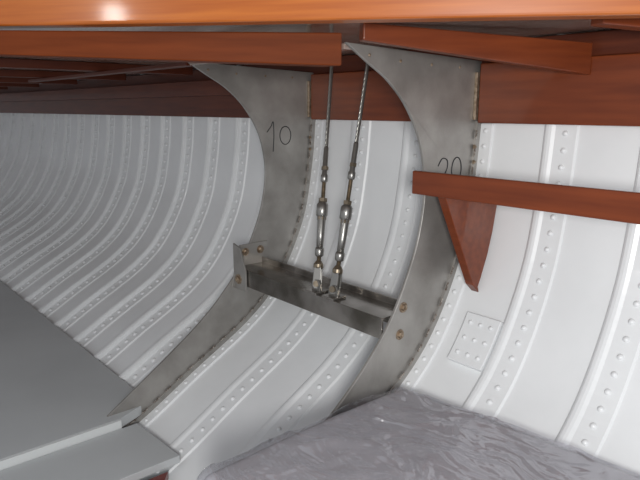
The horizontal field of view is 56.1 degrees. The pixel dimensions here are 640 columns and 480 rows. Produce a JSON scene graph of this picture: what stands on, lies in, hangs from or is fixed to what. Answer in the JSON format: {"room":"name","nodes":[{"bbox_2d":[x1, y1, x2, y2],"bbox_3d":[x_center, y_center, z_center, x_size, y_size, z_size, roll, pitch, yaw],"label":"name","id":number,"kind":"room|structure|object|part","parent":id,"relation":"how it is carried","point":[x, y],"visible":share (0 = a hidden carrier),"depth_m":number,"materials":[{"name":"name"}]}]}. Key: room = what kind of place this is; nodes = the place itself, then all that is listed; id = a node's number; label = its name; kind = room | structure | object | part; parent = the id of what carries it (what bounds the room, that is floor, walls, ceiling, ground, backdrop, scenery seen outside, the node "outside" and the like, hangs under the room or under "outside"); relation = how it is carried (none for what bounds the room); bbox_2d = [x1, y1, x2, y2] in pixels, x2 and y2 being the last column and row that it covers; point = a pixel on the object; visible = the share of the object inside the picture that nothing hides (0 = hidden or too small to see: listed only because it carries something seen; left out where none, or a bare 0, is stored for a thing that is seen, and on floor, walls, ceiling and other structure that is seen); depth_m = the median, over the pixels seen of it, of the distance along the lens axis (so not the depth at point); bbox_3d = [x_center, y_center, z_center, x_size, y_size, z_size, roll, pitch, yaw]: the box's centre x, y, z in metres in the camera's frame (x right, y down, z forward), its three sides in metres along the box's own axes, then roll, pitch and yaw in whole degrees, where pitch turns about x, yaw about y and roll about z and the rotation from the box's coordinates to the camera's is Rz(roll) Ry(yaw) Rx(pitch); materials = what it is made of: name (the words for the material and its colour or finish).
{"room":"ship interior","nodes":[
{"label":"ship interior","id":0,"kind":"room"},
{"bbox_2d":[0,281,141,459],"bbox_3d":[-3.168,0.039,4.038,1.112,0.030,6.900,-10,16,-39],"label":"floor","id":1,"kind":"structure","parent":0,"point":[52,389],"depth_m":1.97,"materials":[{"name":"grey paint"}]},
{"bbox_2d":[0,19,615,80],"bbox_3d":[-2.327,-0.978,3.615,1.735,0.022,9.090,-10,16,-39],"label":"ceiling","id":2,"kind":"structure","parent":0,"point":[524,28],"depth_m":1.31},
{"bbox_2d":[0,83,38,86],"bbox_3d":[-2.295,-0.965,3.684,1.068,0.031,0.045,-10,16,-39],"label":"beam web","id":3,"kind":"structure","parent":2,"relation":"attached to","point":[1,84],"depth_m":3.93,"materials":[{"name":"brown wood"}]},
{"bbox_2d":[0,77,77,84],"bbox_3d":[-1.846,-0.855,3.185,1.084,0.031,0.045,-10,16,-39],"label":"beam web","id":4,"kind":"structure","parent":2,"relation":"attached to","point":[2,79],"depth_m":3.35,"materials":[{"name":"brown wood"}]},
{"bbox_2d":[0,69,125,80],"bbox_3d":[-1.401,-0.745,2.682,1.090,0.031,0.045,-10,16,-39],"label":"beam web","id":5,"kind":"structure","parent":2,"relation":"attached to","point":[3,73],"depth_m":2.77,"materials":[{"name":"brown wood"}]},
{"bbox_2d":[0,58,192,74],"bbox_3d":[-0.959,-0.634,2.178,1.090,0.031,0.045,-10,16,-39],"label":"beam web","id":6,"kind":"structure","parent":2,"relation":"attached to","point":[4,62],"depth_m":2.20,"materials":[{"name":"brown wood"}]},
{"bbox_2d":[28,62,192,81],"bbox_3d":[-0.891,-0.647,2.346,0.036,0.012,1.550,-11,16,-40],"label":"batten","id":7,"kind":"object","parent":6,"relation":"attached to","point":[178,64],"visible":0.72,"depth_m":2.12,"materials":[{"name":"brown wood"}]},
{"bbox_2d":[0,30,341,66],"bbox_3d":[-0.709,-0.390,1.221,1.508,0.066,0.045,-1,12,-3],"label":"beam","id":8,"kind":"structure","parent":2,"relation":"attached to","point":[312,49],"depth_m":1.22,"materials":[{"name":"brown wood"}]},
{"bbox_2d":[190,43,351,65],"bbox_3d":[-0.152,-0.465,1.519,0.035,0.012,0.658,-11,16,-40],"label":"batten","id":9,"kind":"object","parent":2,"relation":"attached to","point":[345,47],"visible":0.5,"depth_m":1.68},
{"bbox_2d":[0,0,639,28],"bbox_3d":[-0.205,-0.566,1.094,2.765,0.364,0.050,3,13,12],"label":"beam","id":10,"kind":"structure","parent":2,"relation":"attached to","point":[14,14],"depth_m":1.07,"materials":[{"name":"brown wood"}]},
{"bbox_2d":[0,65,639,479],"bbox_3d":[-2.500,-0.257,3.451,9.820,1.424,2.306,12,17,42],"label":"hull plating","id":11,"kind":"structure","parent":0,"point":[121,231],"depth_m":1.84,"materials":[{"name":"white paint"}]},
{"bbox_2d":[0,419,121,470],"bbox_3d":[-0.962,0.610,1.441,1.000,0.029,0.006,-10,16,-39],"label":"trim","id":12,"kind":"structure","parent":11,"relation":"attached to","point":[6,463],"depth_m":1.64,"materials":[{"name":"white paint"}]},
{"bbox_2d":[0,423,179,479],"bbox_3d":[-0.857,0.646,1.371,1.060,0.022,0.238,-10,16,-39],"label":"panel","id":13,"kind":"object","parent":11,"relation":"on","point":[131,452],"visible":1,"depth_m":1.59,"materials":[{"name":"grey paint"}]},
{"bbox_2d":[149,472,167,479],"bbox_3d":[-0.744,0.708,1.217,1.019,0.025,0.142,-10,16,-39],"label":"trim","id":14,"kind":"structure","parent":11,"relation":"attached to","point":[164,476],"depth_m":1.56,"materials":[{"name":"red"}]},
{"bbox_2d":[107,62,323,428],"bbox_3d":[-0.410,0.083,1.843,1.095,1.222,0.048,-10,16,-39],"label":"frame","id":15,"kind":"object","parent":11,"relation":"attached to","point":[277,102],"visible":0.79,"depth_m":2.00,"materials":[{"name":"silver metal"}]},
{"bbox_2d":[231,240,396,338],"bbox_3d":[-0.021,0.130,1.763,0.146,0.150,0.671,-10,16,-39],"label":"crossbar","id":16,"kind":"object","parent":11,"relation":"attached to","point":[363,310],"visible":0.9,"depth_m":1.75,"materials":[{"name":"silver metal"}]},
{"bbox_3d":[-0.236,0.078,2.010,0.145,0.135,0.008,-10,16,-39],"label":"plate","id":17,"kind":"part","parent":16,"relation":"part of","materials":[{"name":"silver metal"}]},
{"bbox_2d":[305,66,332,294],"bbox_3d":[0.022,-0.200,1.721,0.065,0.671,0.257,4,13,19],"label":"turnbuckle","id":18,"kind":"object","parent":16,"relation":"attached to","point":[322,206],"visible":0.88,"depth_m":1.71,"materials":[{"name":"silver metal"}]},
{"bbox_2d":[322,63,368,300],"bbox_3d":[0.089,-0.182,1.640,0.054,0.671,0.211,10,16,40],"label":"turnbuckle","id":19,"kind":"object","parent":16,"relation":"attached to","point":[334,294],"visible":0.94,"depth_m":1.65,"materials":[{"name":"silver metal"}]},
{"bbox_2d":[0,29,639,125],"bbox_3d":[-1.769,-0.919,3.883,0.274,0.204,9.464,-11,17,-42],"label":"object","id":20,"kind":"object","parent":11,"relation":"attached to","point":[609,95],"visible":0.7,"depth_m":1.81,"materials":[{"name":"brown wood"}]},
{"bbox_2d":[359,23,592,74],"bbox_3d":[0.339,-0.403,1.275,0.526,0.094,0.030,-3,13,-12],"label":"beam web","id":21,"kind":"structure","parent":20,"relation":"on","point":[572,57],"depth_m":1.26,"materials":[{"name":"brown wood"}]},
{"bbox_2d":[591,18,639,30],"bbox_3d":[0.641,-0.390,1.093,0.297,0.042,0.040,-2,13,-8],"label":"beam web","id":22,"kind":"structure","parent":20,"relation":"on","point":[629,23],"depth_m":1.06,"materials":[{"name":"brown wood"}]},
{"bbox_2d":[326,42,493,419],"bbox_3d":[0.032,0.194,1.339,1.095,1.222,0.048,-10,16,-39],"label":"frame","id":23,"kind":"object","parent":11,"relation":"attached to","point":[439,94],"visible":0.7,"depth_m":1.52,"materials":[{"name":"silver metal"}]},
{"bbox_2d":[204,390,639,479],"bbox_3d":[0.410,0.773,0.909,0.664,0.619,1.275,-10,16,-39],"label":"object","id":24,"kind":"object","parent":11,"relation":"on","point":[401,434],"visible":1,"depth_m":1.18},
{"bbox_2d":[447,312,502,372],"bbox_3d":[0.389,0.254,1.506,0.089,0.115,0.100,-10,16,-39],"label":"plate","id":25,"kind":"object","parent":11,"relation":"attached to","point":[474,344],"visible":1,"depth_m":1.50,"materials":[{"name":"white paint"}]},
{"bbox_2d":[412,170,639,291],"bbox_3d":[0.772,0.086,1.037,0.247,0.324,1.404,-10,16,-39],"label":"bearer","id":26,"kind":"object","parent":11,"relation":"attached to","point":[468,204],"visible":1,"depth_m":1.31,"materials":[{"name":"brown wood"}]},
{"bbox_3d":[0.683,-0.027,0.934,0.012,0.058,1.404,-10,16,-39],"label":"rail","id":27,"kind":"part","parent":26,"relation":"part of","materials":[{"name":"brown wood"}]}
]}

